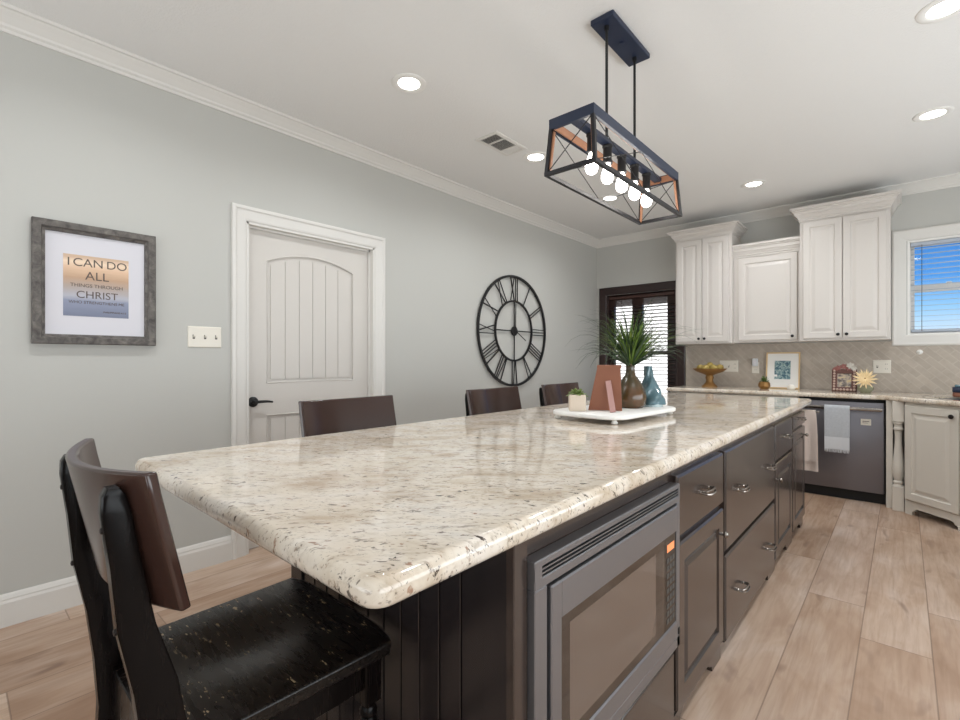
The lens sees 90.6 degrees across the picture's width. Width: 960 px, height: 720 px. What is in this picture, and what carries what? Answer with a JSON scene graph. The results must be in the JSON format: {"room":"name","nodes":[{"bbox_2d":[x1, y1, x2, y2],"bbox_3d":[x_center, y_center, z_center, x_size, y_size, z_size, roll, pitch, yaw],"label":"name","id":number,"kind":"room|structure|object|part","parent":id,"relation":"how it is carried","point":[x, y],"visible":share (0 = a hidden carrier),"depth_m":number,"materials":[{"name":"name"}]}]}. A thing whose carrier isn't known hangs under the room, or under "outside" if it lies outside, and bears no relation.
{"room":"kitchen","nodes":[
{"label":"kitchen","id":0,"kind":"room"},
{"bbox_2d":[0,31,596,594],"bbox_3d":[-1.364,-0.185,3.190,0.200,2.780,8.550,0,0,42],"label":"wall","id":1,"kind":"structure","parent":0,"point":[81,142],"depth_m":2.68,"materials":[{"name":"grey paint"}]},
{"bbox_2d":[31,216,155,345],"bbox_3d":[-1.920,-0.371,2.387,0.038,0.588,0.488,0,0,42],"label":"picture frame","id":2,"kind":"object","parent":1,"relation":"attached to","point":[91,285],"visible":1,"depth_m":2.37,"materials":[{"name":"grey wood"}]},
{"bbox_2d":[63,253,128,318],"bbox_3d":[-1.927,-0.366,2.391,0.001,0.301,0.260,0,0,42],"label":"print","id":3,"kind":"object","parent":2,"relation":"attached to","point":[95,285],"depth_m":2.39,"materials":[{"name":"multicoloured paper"}]},
{"bbox_2d":[0,535,231,628],"bbox_3d":[-2.814,1.133,1.399,0.017,0.145,3.946,0,0,42],"label":"baseboard","id":4,"kind":"structure","parent":1,"relation":"attached to","point":[26,604],"depth_m":2.28,"materials":[{"name":"white paint"}]},
{"bbox_2d":[188,326,220,347],"bbox_3d":[-1.599,-0.134,2.764,0.016,0.121,0.178,0,0,42],"label":"light switch","id":5,"kind":"object","parent":1,"relation":"attached to","point":[198,336],"visible":1,"depth_m":2.76,"materials":[{"name":"beige plastic"}]},
{"bbox_2d":[0,1,599,247],"bbox_3d":[-1.257,-1.529,3.095,0.086,0.092,8.550,0,0,42],"label":"trim","id":6,"kind":"structure","parent":1,"relation":"attached to","point":[14,21],"depth_m":2.83,"materials":[{"name":"white paint"}]},
{"bbox_2d":[231,202,384,559],"bbox_3d":[-1.193,0.128,3.355,0.216,2.155,1.133,0,0,42],"label":"door","id":7,"kind":"structure","parent":1,"relation":"in","point":[308,297],"depth_m":3.24,"materials":[{"name":"white paint"}]},
{"bbox_3d":[-1.402,0.267,3.037,0.057,0.066,0.142,0,0,42],"label":"handle","id":8,"kind":"part","parent":7,"relation":"part of","materials":[{"name":"black metal"}]},
{"bbox_2d":[477,275,545,385],"bbox_3d":[0.356,-0.302,4.939,0.044,1.154,1.154,0,0,42],"label":"wall clock","id":9,"kind":"object","parent":1,"relation":"attached to","point":[514,331],"visible":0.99,"depth_m":4.91,"materials":[{"name":"black metal"}]},
{"bbox_2d":[0,0,959,238],"bbox_3d":[0.705,-1.625,1.348,5.740,0.100,8.950,0,0,42],"label":"ceiling","id":10,"kind":"structure","parent":0,"point":[809,99],"depth_m":2.66,"materials":[{"name":"white paint"}]},
{"bbox_2d":[391,73,425,92],"bbox_3d":[-0.405,-1.571,2.704,0.196,0.007,0.196,0,0,42],"label":"recessed light","id":11,"kind":"object","parent":10,"relation":"in","point":[403,82],"visible":1,"depth_m":2.69,"materials":[{"name":"white plastic"}]},
{"bbox_2d":[475,131,526,155],"bbox_3d":[0.157,-1.570,3.462,0.200,0.009,0.360,0,0,42],"label":"ceiling vent","id":12,"kind":"object","parent":10,"relation":"in","point":[495,140],"visible":1,"depth_m":3.45,"materials":[{"name":"white metal"}]},
{"bbox_2d":[523,151,545,162],"bbox_3d":[0.433,-1.571,3.685,0.196,0.007,0.196,0,0,42],"label":"recessed light","id":13,"kind":"object","parent":10,"relation":"in","point":[534,157],"visible":0.95,"depth_m":3.68,"materials":[{"name":"white plastic"}]},
{"bbox_2d":[600,195,620,201],"bbox_3d":[1.265,-1.571,4.618,0.196,0.007,0.196,0,0,42],"label":"recessed light","id":14,"kind":"object","parent":10,"relation":"in","point":[605,197],"visible":0.8,"depth_m":4.61,"materials":[{"name":"white plastic"}]},
{"bbox_2d":[544,10,681,224],"bbox_3d":[0.693,-1.181,2.322,0.244,0.788,0.984,0,0,42],"label":"pendant light","id":15,"kind":"object","parent":10,"relation":"hanging from","point":[610,27],"visible":1,"depth_m":2.21,"materials":[{"name":"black metal"}]},
{"bbox_3d":[0.296,-0.892,2.037,0.030,0.192,0.028,0,0,42],"label":"corner post","id":16,"kind":"part","parent":15,"relation":"part of","materials":[{"name":"grey metal"}]},
{"bbox_2d":[585,132,597,174],"bbox_3d":[0.493,-0.910,2.098,0.056,0.180,0.056,0,0,42],"label":"bulb","id":17,"kind":"object","parent":15,"relation":"attached to","point":[591,169],"depth_m":2.08,"materials":[{"name":"white glass"}]},
{"bbox_3d":[0.455,-0.892,1.895,0.030,0.192,0.028,0,0,42],"label":"corner post","id":18,"kind":"part","parent":15,"relation":"part of","materials":[{"name":"grey metal"}]},
{"bbox_3d":[0.588,-1.280,2.204,0.022,0.540,0.021,0,0,42],"label":"rod","id":19,"kind":"part","parent":15,"relation":"part of","materials":[{"name":"black metal"}]},
{"bbox_2d":[601,143,613,183],"bbox_3d":[0.593,-0.910,2.210,0.056,0.180,0.056,0,0,42],"label":"bulb","id":20,"kind":"object","parent":15,"relation":"attached to","point":[606,177],"depth_m":2.19,"materials":[{"name":"white glass"}]},
{"bbox_3d":[0.693,-0.795,2.322,0.244,0.016,0.984,0,0,42],"label":"frame","id":21,"kind":"part","parent":15,"relation":"part of","materials":[{"name":"grey metal"}]},
{"bbox_3d":[0.693,-1.007,2.322,0.212,0.044,0.956,0,0,42],"label":"frame","id":22,"kind":"part","parent":15,"relation":"part of","materials":[{"name":"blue metal"}]},
{"bbox_2d":[616,155,627,192],"bbox_3d":[0.693,-0.910,2.322,0.056,0.180,0.056,0,0,42],"label":"bulb","id":23,"kind":"object","parent":15,"relation":"attached to","point":[621,186],"depth_m":2.31,"materials":[{"name":"white glass"}]},
{"bbox_2d":[629,163,639,199],"bbox_3d":[0.793,-0.910,2.434,0.056,0.180,0.056,0,0,42],"label":"bulb","id":24,"kind":"object","parent":15,"relation":"attached to","point":[634,194],"depth_m":2.42,"materials":[{"name":"white glass"}]},
{"bbox_3d":[0.792,-1.280,2.433,0.022,0.540,0.021,0,0,42],"label":"rod","id":25,"kind":"part","parent":15,"relation":"part of","materials":[{"name":"black metal"}]},
{"bbox_3d":[0.931,-0.892,2.750,0.030,0.192,0.028,0,0,42],"label":"corner post","id":26,"kind":"part","parent":15,"relation":"part of","materials":[{"name":"brown wood"}]},
{"bbox_2d":[641,172,651,206],"bbox_3d":[0.892,-0.910,2.546,0.056,0.180,0.056,0,0,42],"label":"bulb","id":27,"kind":"object","parent":15,"relation":"attached to","point":[645,201],"depth_m":2.53,"materials":[{"name":"white glass"}]},
{"bbox_3d":[1.090,-0.892,2.608,0.030,0.192,0.028,0,0,42],"label":"corner post","id":28,"kind":"part","parent":15,"relation":"part of","materials":[{"name":"grey metal"}]},
{"bbox_2d":[741,180,766,187],"bbox_3d":[2.448,-1.571,4.247,0.196,0.007,0.196,0,0,42],"label":"recessed light","id":29,"kind":"object","parent":10,"relation":"in","point":[755,183],"visible":1,"depth_m":4.23,"materials":[{"name":"white plastic"}]},
{"bbox_2d":[912,106,953,121],"bbox_3d":[2.900,-1.571,3.042,0.196,0.007,0.196,0,0,42],"label":"recessed light","id":30,"kind":"object","parent":10,"relation":"in","point":[938,112],"visible":1,"depth_m":3.03,"materials":[{"name":"white plastic"}]},
{"bbox_2d":[915,0,959,23],"bbox_3d":[2.080,-1.571,2.125,0.196,0.007,0.196,0,0,42],"label":"recessed light","id":31,"kind":"object","parent":10,"relation":"in","point":[935,11],"visible":1,"depth_m":2.14,"materials":[{"name":"white plastic"}]},
{"bbox_2d":[0,492,959,719],"bbox_3d":[0.705,1.255,1.348,5.740,0.100,8.950,0,0,42],"label":"floor","id":32,"kind":"structure","parent":0,"point":[858,618],"depth_m":2.10,"materials":[{"name":"brown wood"}]},
{"bbox_2d":[59,438,390,719],"bbox_3d":[-0.522,0.685,1.000,0.468,1.040,0.525,0,0,42],"label":"bar stool","id":33,"kind":"object","parent":32,"relation":"on","point":[288,649],"visible":1,"depth_m":0.93,"materials":[{"name":"brown wood"}]},
{"bbox_3d":[-0.787,0.697,0.975,0.030,1.017,0.114,0,0,42],"label":"leg","id":34,"kind":"part","parent":33,"relation":"part of","materials":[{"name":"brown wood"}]},
{"bbox_3d":[-0.658,0.275,0.847,0.468,0.220,0.116,0,0,42],"label":"backrest","id":35,"kind":"part","parent":33,"relation":"part of","materials":[{"name":"brown"}]},
{"bbox_3d":[-0.516,0.697,0.734,0.030,1.017,0.114,0,0,42],"label":"leg","id":36,"kind":"part","parent":33,"relation":"part of","materials":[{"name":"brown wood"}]},
{"bbox_3d":[-0.485,0.623,1.042,0.454,0.035,0.411,0,0,42],"label":"seat","id":37,"kind":"part","parent":33,"relation":"part of","materials":[{"name":"black wood"}]},
{"bbox_3d":[-0.244,0.922,1.041,0.044,0.565,0.044,0,0,42],"label":"leg","id":38,"kind":"part","parent":33,"relation":"part of","materials":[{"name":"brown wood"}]},
{"bbox_2d":[298,395,396,436],"bbox_3d":[-0.420,0.685,1.943,0.525,1.040,0.468,0,0,42],"label":"bar stool","id":39,"kind":"object","parent":32,"relation":"on","point":[328,416],"visible":0.2,"depth_m":2.09,"materials":[{"name":"brown wood"}]},
{"bbox_2d":[291,472,673,719],"bbox_3d":[0.035,0.770,1.465,0.897,0.870,0.835,0,0,42],"label":"base cabinet","id":40,"kind":"object","parent":32,"relation":"on","point":[458,651],"visible":0.12,"depth_m":1.01,"materials":[{"name":"grey paint"}]},
{"bbox_3d":[-0.255,0.770,1.182,0.842,0.870,0.026,0,0,42],"label":"panel","id":41,"kind":"part","parent":40,"relation":"part of","materials":[{"name":"black paint"}]},
{"bbox_2d":[527,482,679,719],"bbox_3d":[0.197,0.647,1.348,0.461,0.521,0.786,0,0,42],"label":"microwave","id":42,"kind":"object","parent":40,"relation":"in","point":[603,598],"visible":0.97,"depth_m":1.12,"materials":[{"name":"grey metal"}]},
{"bbox_3d":[0.350,0.665,1.188,0.012,0.276,0.568,0,0,42],"label":"glass","id":43,"kind":"part","parent":42,"relation":"part of","materials":[{"name":"grey"}]},
{"bbox_3d":[0.569,0.665,1.434,0.012,0.276,0.089,0,0,42],"label":"control panel","id":44,"kind":"part","parent":42,"relation":"part of","materials":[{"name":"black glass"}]},
{"bbox_3d":[0.345,1.028,1.207,0.020,0.230,0.778,0,0,42],"label":"drawer","id":45,"kind":"part","parent":40,"relation":"part of","materials":[{"name":"grey paint"}]},
{"bbox_2d":[465,386,521,415],"bbox_3d":[0.231,0.685,2.674,0.525,1.040,0.468,0,0,42],"label":"bar stool","id":46,"kind":"object","parent":32,"relation":"on","point":[489,400],"visible":0.2,"depth_m":2.84,"materials":[{"name":"brown wood"}]},
{"bbox_3d":[-0.035,0.697,2.667,0.114,1.017,0.030,0,0,42],"label":"leg","id":47,"kind":"part","parent":46,"relation":"part of","materials":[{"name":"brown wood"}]},
{"bbox_2d":[539,382,578,406],"bbox_3d":[0.719,0.685,3.223,0.525,1.040,0.468,0,0,42],"label":"bar stool","id":48,"kind":"object","parent":32,"relation":"on","point":[549,394],"visible":0.18,"depth_m":3.36,"materials":[{"name":"brown wood"}]},
{"bbox_3d":[0.454,0.697,3.216,0.114,1.017,0.030,0,0,42],"label":"leg","id":49,"kind":"part","parent":48,"relation":"part of","materials":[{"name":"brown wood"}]},
{"bbox_2d":[670,448,728,719],"bbox_3d":[0.519,0.770,1.962,0.835,0.870,0.545,0,0,42],"label":"base cabinet","id":50,"kind":"object","parent":32,"relation":"on","point":[700,480],"visible":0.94,"depth_m":1.68,"materials":[{"name":"grey paint"}]},
{"bbox_3d":[0.795,0.471,1.712,0.020,0.200,0.518,0,0,42],"label":"drawer","id":51,"kind":"part","parent":50,"relation":"part of","materials":[{"name":"grey paint"}]},
{"bbox_3d":[0.794,0.858,1.712,0.020,0.530,0.518,0,0,42],"label":"door","id":52,"kind":"part","parent":50,"relation":"part of","materials":[{"name":"grey paint"}]},
{"bbox_3d":[0.827,0.470,1.708,0.036,0.021,0.108,0,0,42],"label":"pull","id":53,"kind":"part","parent":50,"relation":"part of","materials":[{"name":"silver metal"}]},
{"bbox_3d":[0.960,0.685,1.863,0.029,0.026,0.025,0,0,42],"label":"knob","id":54,"kind":"part","parent":50,"relation":"part of","materials":[{"name":"silver metal"}]},
{"bbox_2d":[670,391,728,394],"bbox_3d":[2.430,0.767,5.101,0.575,0.876,0.638,0,0,42],"label":"base cabinet","id":55,"kind":"object","parent":32,"relation":"on","point":[670,391],"visible":0.02,"depth_m":4.88,"materials":[{"name":"beige paint"}]},
{"bbox_2d":[720,424,776,641],"bbox_3d":[1.037,0.770,2.544,0.835,0.870,1.007,0,0,42],"label":"base cabinet","id":56,"kind":"object","parent":32,"relation":"on","point":[747,506],"visible":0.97,"depth_m":2.17,"materials":[{"name":"grey paint"}]},
{"bbox_3d":[1.166,1.000,2.088,0.036,0.021,0.108,0,0,42],"label":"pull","id":57,"kind":"part","parent":56,"relation":"part of","materials":[{"name":"silver metal"}]},
{"bbox_3d":[1.166,0.565,2.088,0.036,0.021,0.108,0,0,42],"label":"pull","id":58,"kind":"part","parent":56,"relation":"part of","materials":[{"name":"silver metal"}]},
{"bbox_3d":[1.313,0.574,2.295,0.020,0.406,0.978,0,0,42],"label":"drawer","id":59,"kind":"part","parent":56,"relation":"part of","materials":[{"name":"grey paint"}]},
{"bbox_3d":[1.313,0.972,2.295,0.020,0.350,0.978,0,0,42],"label":"drawer","id":60,"kind":"part","parent":56,"relation":"part of","materials":[{"name":"grey paint"}]},
{"bbox_3d":[1.562,1.000,2.533,0.036,0.021,0.108,0,0,42],"label":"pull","id":61,"kind":"part","parent":56,"relation":"part of","materials":[{"name":"silver metal"}]},
{"bbox_3d":[1.562,0.573,2.533,0.036,0.021,0.108,0,0,42],"label":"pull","id":62,"kind":"part","parent":56,"relation":"part of","materials":[{"name":"silver metal"}]},
{"bbox_2d":[729,393,799,397],"bbox_3d":[2.861,0.767,4.718,0.571,0.876,0.638,0,0,42],"label":"base cabinet","id":63,"kind":"object","parent":32,"relation":"on","point":[729,393],"visible":0.02,"depth_m":4.49,"materials":[{"name":"beige paint"}]},
{"bbox_2d":[771,415,792,572],"bbox_3d":[1.559,0.770,3.131,0.835,0.870,0.560,0,0,42],"label":"base cabinet","id":64,"kind":"object","parent":32,"relation":"on","point":[782,500],"visible":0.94,"depth_m":2.84,"materials":[{"name":"grey paint"}]},
{"bbox_3d":[1.837,0.472,2.883,0.020,0.202,0.532,0,0,42],"label":"drawer","id":65,"kind":"part","parent":64,"relation":"part of","materials":[{"name":"grey paint"}]},
{"bbox_3d":[1.837,0.859,2.883,0.020,0.536,0.532,0,0,42],"label":"door","id":66,"kind":"part","parent":64,"relation":"part of","materials":[{"name":"grey paint"}]},
{"bbox_2d":[789,409,808,543],"bbox_3d":[1.927,0.770,3.544,0.835,0.870,0.543,0,0,42],"label":"base cabinet","id":67,"kind":"object","parent":32,"relation":"on","point":[798,417],"visible":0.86,"depth_m":3.26,"materials":[{"name":"grey paint"}]},
{"bbox_2d":[135,392,811,608],"bbox_3d":[0.738,0.313,2.497,1.197,0.044,3.979,0,0,42],"label":"countertop","id":68,"kind":"structure","parent":67,"relation":"on","point":[380,517],"depth_m":1.18,"materials":[{"name":"stone"}]},
{"bbox_2d":[553,405,675,424],"bbox_3d":[0.702,0.270,2.454,0.670,0.041,0.405,0,0,-44],"label":"serving tray","id":69,"kind":"object","parent":68,"relation":"on","point":[626,413],"visible":0.72,"depth_m":2.26,"materials":[{"name":"white plastic"}]},
{"bbox_2d":[566,388,587,410],"bbox_3d":[0.477,0.194,2.346,0.111,0.113,0.103,0,0,-6],"label":"succulent pot","id":70,"kind":"object","parent":69,"relation":"on","point":[576,398],"visible":1,"depth_m":2.31,"materials":[{"name":"beige ceramic"}]},
{"bbox_3d":[0.480,0.210,2.351,0.080,0.080,0.080,0,0,7],"label":"pot","id":71,"kind":"part","parent":70,"relation":"part of","materials":[{"name":"beige ceramic"}]},
{"bbox_2d":[588,365,621,412],"bbox_3d":[0.605,0.138,2.307,0.162,0.228,0.096,0,0,18],"label":"frame","id":72,"kind":"object","parent":69,"relation":"on","point":[606,394],"visible":1,"depth_m":2.32,"materials":[{"name":"brown wood"}]},
{"bbox_2d":[569,294,697,408],"bbox_3d":[0.816,-0.036,2.480,0.688,0.572,0.678,0,0,23],"label":"potted grass","id":73,"kind":"object","parent":69,"relation":"on","point":[631,349],"depth_m":2.45,"materials":[{"name":"green ceramic"}]},
{"bbox_2d":[642,366,665,406],"bbox_3d":[0.929,0.141,2.580,0.139,0.217,0.141,0,0,-25],"label":"vase","id":74,"kind":"object","parent":69,"relation":"on","point":[655,398],"visible":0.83,"depth_m":2.54,"materials":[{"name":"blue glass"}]},
{"bbox_3d":[2.202,0.415,3.292,0.020,0.089,0.503,0,0,42],"label":"drawer","id":75,"kind":"part","parent":67,"relation":"part of","materials":[{"name":"grey paint"}]},
{"bbox_3d":[2.201,0.802,3.292,0.020,0.649,0.503,0,0,42],"label":"door","id":76,"kind":"part","parent":67,"relation":"part of","materials":[{"name":"grey paint"}]},
{"bbox_3d":[2.338,0.380,3.568,0.345,0.014,0.043,0,0,42],"label":"towel bar","id":77,"kind":"object","parent":67,"relation":"attached to","visible":0},
{"bbox_2d":[802,409,817,471],"bbox_3d":[2.413,0.594,3.522,0.156,0.452,0.048,0,0,42],"label":"dish towel","id":78,"kind":"object","parent":77,"relation":"hanging from","point":[811,442],"visible":0.46,"depth_m":3.49,"materials":[{"name":"beige fabric"}]},
{"bbox_2d":[799,397,885,504],"bbox_3d":[3.293,0.770,4.311,0.601,0.870,0.622,0,0,42],"label":"dishwasher","id":79,"kind":"object","parent":32,"relation":"on","point":[860,474],"visible":0.56,"depth_m":4.05,"materials":[{"name":"black metal"}]},
{"bbox_2d":[824,404,849,453],"bbox_3d":[3.077,0.593,4.095,0.175,0.410,0.043,0,0,42],"label":"hand towel","id":80,"kind":"object","parent":79,"relation":"hanging from","point":[836,417],"visible":1,"depth_m":4.08,"materials":[{"name":"white fabric"}]},
{"bbox_3d":[3.105,0.413,4.100,0.564,0.028,0.057,0,0,42],"label":"handle","id":81,"kind":"part","parent":79,"relation":"part of","materials":[{"name":"silver metal"}]},
{"bbox_3d":[3.169,1.161,4.168,0.590,0.088,0.040,0,0,42],"label":"kick plate","id":82,"kind":"part","parent":79,"relation":"part of","materials":[{"name":"black metal"}]},
{"bbox_2d":[861,419,870,425],"bbox_3d":[3.251,0.523,4.002,0.069,0.053,0.004,0,0,42],"label":"sign","id":83,"kind":"object","parent":79,"relation":"attached to","point":[863,421],"visible":1,"depth_m":4.00,"materials":[{"name":"beige plastic"}]},
{"bbox_2d":[886,400,959,530],"bbox_3d":[3.370,0.767,2.934,1.338,0.876,2.625,0,0,42],"label":"base cabinet","id":84,"kind":"object","parent":32,"relation":"on","point":[932,432],"visible":1,"depth_m":3.57,"materials":[{"name":"beige paint"}]},
{"bbox_2d":[666,385,959,406],"bbox_3d":[2.701,0.310,3.513,3.133,0.038,2.640,0,0,42],"label":"countertop","id":85,"kind":"structure","parent":84,"relation":"on","point":[923,398],"depth_m":4.21,"materials":[{"name":"stone"}]},
{"bbox_2d":[692,368,726,386],"bbox_3d":[2.479,0.191,5.130,0.340,0.200,0.340,0,0,42],"label":"pedestal bowl","id":86,"kind":"object","parent":85,"relation":"on","point":[709,373],"visible":0.94,"depth_m":5.08,"materials":[{"name":"gold metal"}]},
{"bbox_2d":[758,375,769,388],"bbox_3d":[2.861,0.221,4.775,0.108,0.140,0.113,0,0,-19],"label":"pot plant","id":87,"kind":"object","parent":85,"relation":"on","point":[763,384],"visible":1,"depth_m":4.75,"materials":[{"name":"green plant"}]},
{"bbox_3d":[2.861,0.254,4.777,0.105,0.074,0.106,0,0,42],"label":"pot","id":88,"kind":"part","parent":87,"relation":"part of","materials":[{"name":"gold metal"}]},
{"bbox_2d":[766,352,800,388],"bbox_3d":[3.099,0.106,4.863,0.296,0.371,0.078,0,0,42],"label":"picture frame","id":89,"kind":"object","parent":85,"relation":"on","point":[782,368],"visible":0.9,"depth_m":4.86,"materials":[{"name":"brown wood"}]},
{"bbox_2d":[773,361,790,378],"bbox_3d":[3.092,0.102,4.869,0.153,0.188,0.031,0,0,42],"label":"print","id":90,"kind":"object","parent":89,"relation":"attached to","point":[781,369],"depth_m":4.87,"materials":[{"name":"blue paper"}]},
{"bbox_2d":[787,385,794,389],"bbox_3d":[3.075,0.267,4.693,0.075,0.048,0.048,0,0,42],"label":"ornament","id":91,"kind":"object","parent":85,"relation":"on","point":[788,386],"visible":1,"depth_m":4.68,"materials":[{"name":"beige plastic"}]},
{"bbox_2d":[832,362,856,391],"bbox_3d":[3.364,0.156,4.384,0.188,0.270,0.061,0,0,42],"label":"ornate frame","id":92,"kind":"object","parent":85,"relation":"on","point":[842,378],"visible":0.99,"depth_m":4.38,"materials":[{"name":"brown wood"}]},
{"bbox_2d":[837,373,850,386],"bbox_3d":[3.368,0.188,4.390,0.108,0.129,0.028,0,0,42],"label":"photo","id":93,"kind":"object","parent":92,"relation":"attached to","point":[843,379],"depth_m":4.39},
{"bbox_2d":[852,370,876,392],"bbox_3d":[3.430,0.183,4.229,0.174,0.215,0.167,0,0,-9],"label":"flower","id":94,"kind":"object","parent":85,"relation":"on","point":[865,378],"visible":1,"depth_m":4.21,"materials":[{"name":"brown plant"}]},
{"bbox_2d":[857,385,873,392],"bbox_3d":[3.453,0.259,4.256,0.120,0.064,0.120,0,0,42],"label":"bowl","id":95,"kind":"object","parent":85,"relation":"on","point":[864,389],"depth_m":4.22,"materials":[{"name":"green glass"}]},
{"bbox_2d":[939,398,959,399],"bbox_3d":[3.652,0.397,3.470,0.376,0.186,0.576,0,0,-3],"label":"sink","id":96,"kind":"object","parent":85,"relation":"in","point":[939,398],"visible":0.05,"depth_m":3.76,"materials":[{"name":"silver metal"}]},
{"bbox_2d":[952,384,959,396],"bbox_3d":[3.775,0.242,3.735,0.086,0.098,0.086,0,0,42],"label":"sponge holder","id":97,"kind":"object","parent":85,"relation":"on","point":[956,390],"visible":1,"depth_m":3.72,"materials":[{"name":"multicoloured ceramic"}]},
{"bbox_3d":[3.356,0.767,3.811,0.076,0.876,0.076,0,0,42],"label":"turned post","id":98,"kind":"part","parent":84,"relation":"part of","materials":[{"name":"beige paint"}]},
{"bbox_3d":[3.353,0.722,3.530,0.019,0.730,0.400,0,0,-3],"label":"door","id":99,"kind":"part","parent":84,"relation":"part of","materials":[{"name":"beige paint"}]},
{"bbox_2d":[621,363,646,408],"bbox_3d":[0.793,0.132,2.507,0.164,0.236,0.164,0,0,42],"label":"vase","id":100,"kind":"object","parent":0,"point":[633,392],"depth_m":2.45,"materials":[{"name":"brown ceramic"}]},
{"bbox_2d":[597,186,959,493],"bbox_3d":[3.614,-0.185,4.615,5.740,2.780,0.200,0,0,42],"label":"wall","id":101,"kind":"structure","parent":0,"point":[651,260],"depth_m":5.10,"materials":[{"name":"grey paint"}]},
{"bbox_2d":[599,280,685,391],"bbox_3d":[2.042,0.033,5.970,1.097,1.945,0.188,0,0,42],"label":"window","id":102,"kind":"structure","parent":101,"relation":"in","point":[679,370],"depth_m":5.85,"materials":[{"name":"black wood"}]},
{"bbox_2d":[609,290,674,385],"bbox_3d":[2.016,-0.003,5.940,0.840,1.665,0.053,0,0,42],"label":"window blind","id":103,"kind":"object","parent":102,"relation":"attached to","point":[630,300],"visible":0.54,"depth_m":5.86,"materials":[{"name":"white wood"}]},
{"bbox_2d":[667,220,747,344],"bbox_3d":[2.483,-0.795,5.204,0.712,1.244,0.419,0,0,42],"label":"upper cabinet","id":104,"kind":"object","parent":101,"relation":"attached to","point":[704,254],"visible":1,"depth_m":5.06,"materials":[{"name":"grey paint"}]},
{"bbox_3d":[2.285,-0.745,5.182,0.256,1.100,0.019,0,0,42],"label":"door","id":105,"kind":"part","parent":104,"relation":"part of","materials":[{"name":"grey paint"}]},
{"bbox_3d":[2.483,-1.363,5.204,0.712,0.107,0.419,0,0,42],"label":"crown","id":106,"kind":"part","parent":104,"relation":"part of","materials":[{"name":"grey paint"}]},
{"bbox_3d":[2.481,-0.745,5.008,0.256,1.100,0.019,0,0,42],"label":"door","id":107,"kind":"part","parent":104,"relation":"part of","materials":[{"name":"grey paint"}]},
{"bbox_2d":[733,236,800,343],"bbox_3d":[2.946,-0.683,4.853,0.584,1.008,0.327,0,0,42],"label":"upper cabinet","id":108,"kind":"object","parent":101,"relation":"attached to","point":[766,273],"visible":0.96,"depth_m":4.75,"materials":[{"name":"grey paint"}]},
{"bbox_3d":[2.855,-1.121,4.752,0.584,0.132,0.055,0,0,42],"label":"crown","id":109,"kind":"part","parent":108,"relation":"part of","materials":[{"name":"grey paint"}]},
{"bbox_2d":[597,173,959,247],"bbox_3d":[3.519,-1.529,4.508,5.340,0.092,0.086,0,0,42],"label":"trim","id":110,"kind":"structure","parent":101,"relation":"attached to","point":[952,180],"depth_m":4.90,"materials":[{"name":"white paint"}]},
{"bbox_2d":[686,341,959,393],"bbox_3d":[3.579,0.059,4.505,3.143,0.463,0.010,0,0,42],"label":"backsplash","id":111,"kind":"structure","parent":101,"relation":"attached to","point":[937,369],"depth_m":4.58,"materials":[{"name":"tile"}]},
{"bbox_2d":[720,360,737,371],"bbox_3d":[2.740,0.068,5.235,0.186,0.126,0.016,0,0,42],"label":"light switch","id":112,"kind":"object","parent":111,"relation":"attached to","point":[731,365],"visible":0.77,"depth_m":5.22,"materials":[{"name":"beige plastic"}]},
{"bbox_2d":[752,362,758,372],"bbox_3d":[2.938,0.083,5.065,0.068,0.120,0.007,0,0,42],"label":"outlet","id":113,"kind":"object","parent":111,"relation":"attached to","point":[755,369],"visible":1,"depth_m":5.06,"materials":[{"name":"beige plastic"}]},
{"bbox_2d":[752,358,757,365],"bbox_3d":[2.922,0.025,5.046,0.052,0.084,0.043,0,0,42],"label":"plug","id":114,"kind":"object","parent":113,"relation":"attached to","point":[754,360],"visible":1,"depth_m":5.03,"materials":[{"name":"white plastic"}]},
{"bbox_2d":[873,360,890,372],"bbox_3d":[3.703,0.060,4.378,0.128,0.121,0.016,0,0,42],"label":"outlet","id":115,"kind":"object","parent":111,"relation":"attached to","point":[879,366],"visible":1,"depth_m":4.38,"materials":[{"name":"beige plastic"}]},
{"bbox_2d":[789,189,901,341],"bbox_3d":[3.379,-0.807,4.406,0.798,1.256,0.419,0,0,42],"label":"upper cabinet","id":116,"kind":"object","parent":101,"relation":"attached to","point":[845,244],"visible":1,"depth_m":4.27,"materials":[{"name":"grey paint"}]},
{"bbox_3d":[3.167,-0.748,4.397,0.294,1.094,0.019,0,0,42],"label":"door","id":117,"kind":"part","parent":116,"relation":"part of","materials":[{"name":"grey paint"}]},
{"bbox_3d":[3.379,-1.373,4.406,0.798,0.125,0.419,0,0,42],"label":"crown","id":118,"kind":"part","parent":116,"relation":"part of","materials":[{"name":"grey paint"}]},
{"bbox_3d":[3.394,-0.748,4.195,0.302,1.094,0.019,0,0,42],"label":"door","id":119,"kind":"part","parent":116,"relation":"part of","materials":[{"name":"grey paint"}]},
{"bbox_2d":[892,223,959,345],"bbox_3d":[4.217,-0.648,4.014,1.108,1.041,0.156,0,0,42],"label":"window","id":120,"kind":"structure","parent":101,"relation":"in","point":[899,238],"depth_m":4.28,"materials":[{"name":"white paint"}]},
{"bbox_3d":[4.226,-0.645,4.023,0.900,0.850,0.130,0,0,42],"label":"sash","id":121,"kind":"part","parent":120,"relation":"part of","materials":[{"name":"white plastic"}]},
{"bbox_2d":[911,237,959,331],"bbox_3d":[4.199,-0.650,3.994,0.856,0.800,0.050,0,0,42],"label":"window blind","id":122,"kind":"object","parent":120,"relation":"attached to","point":[950,240],"visible":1,"depth_m":4.16,"materials":[{"name":"grey plastic"}]},
{"bbox_3d":[4.201,-0.262,3.996,0.852,0.023,0.044,0,0,42],"label":"rail","id":123,"kind":"part","parent":122,"relation":"part of","materials":[{"name":"grey plastic"}]}
]}

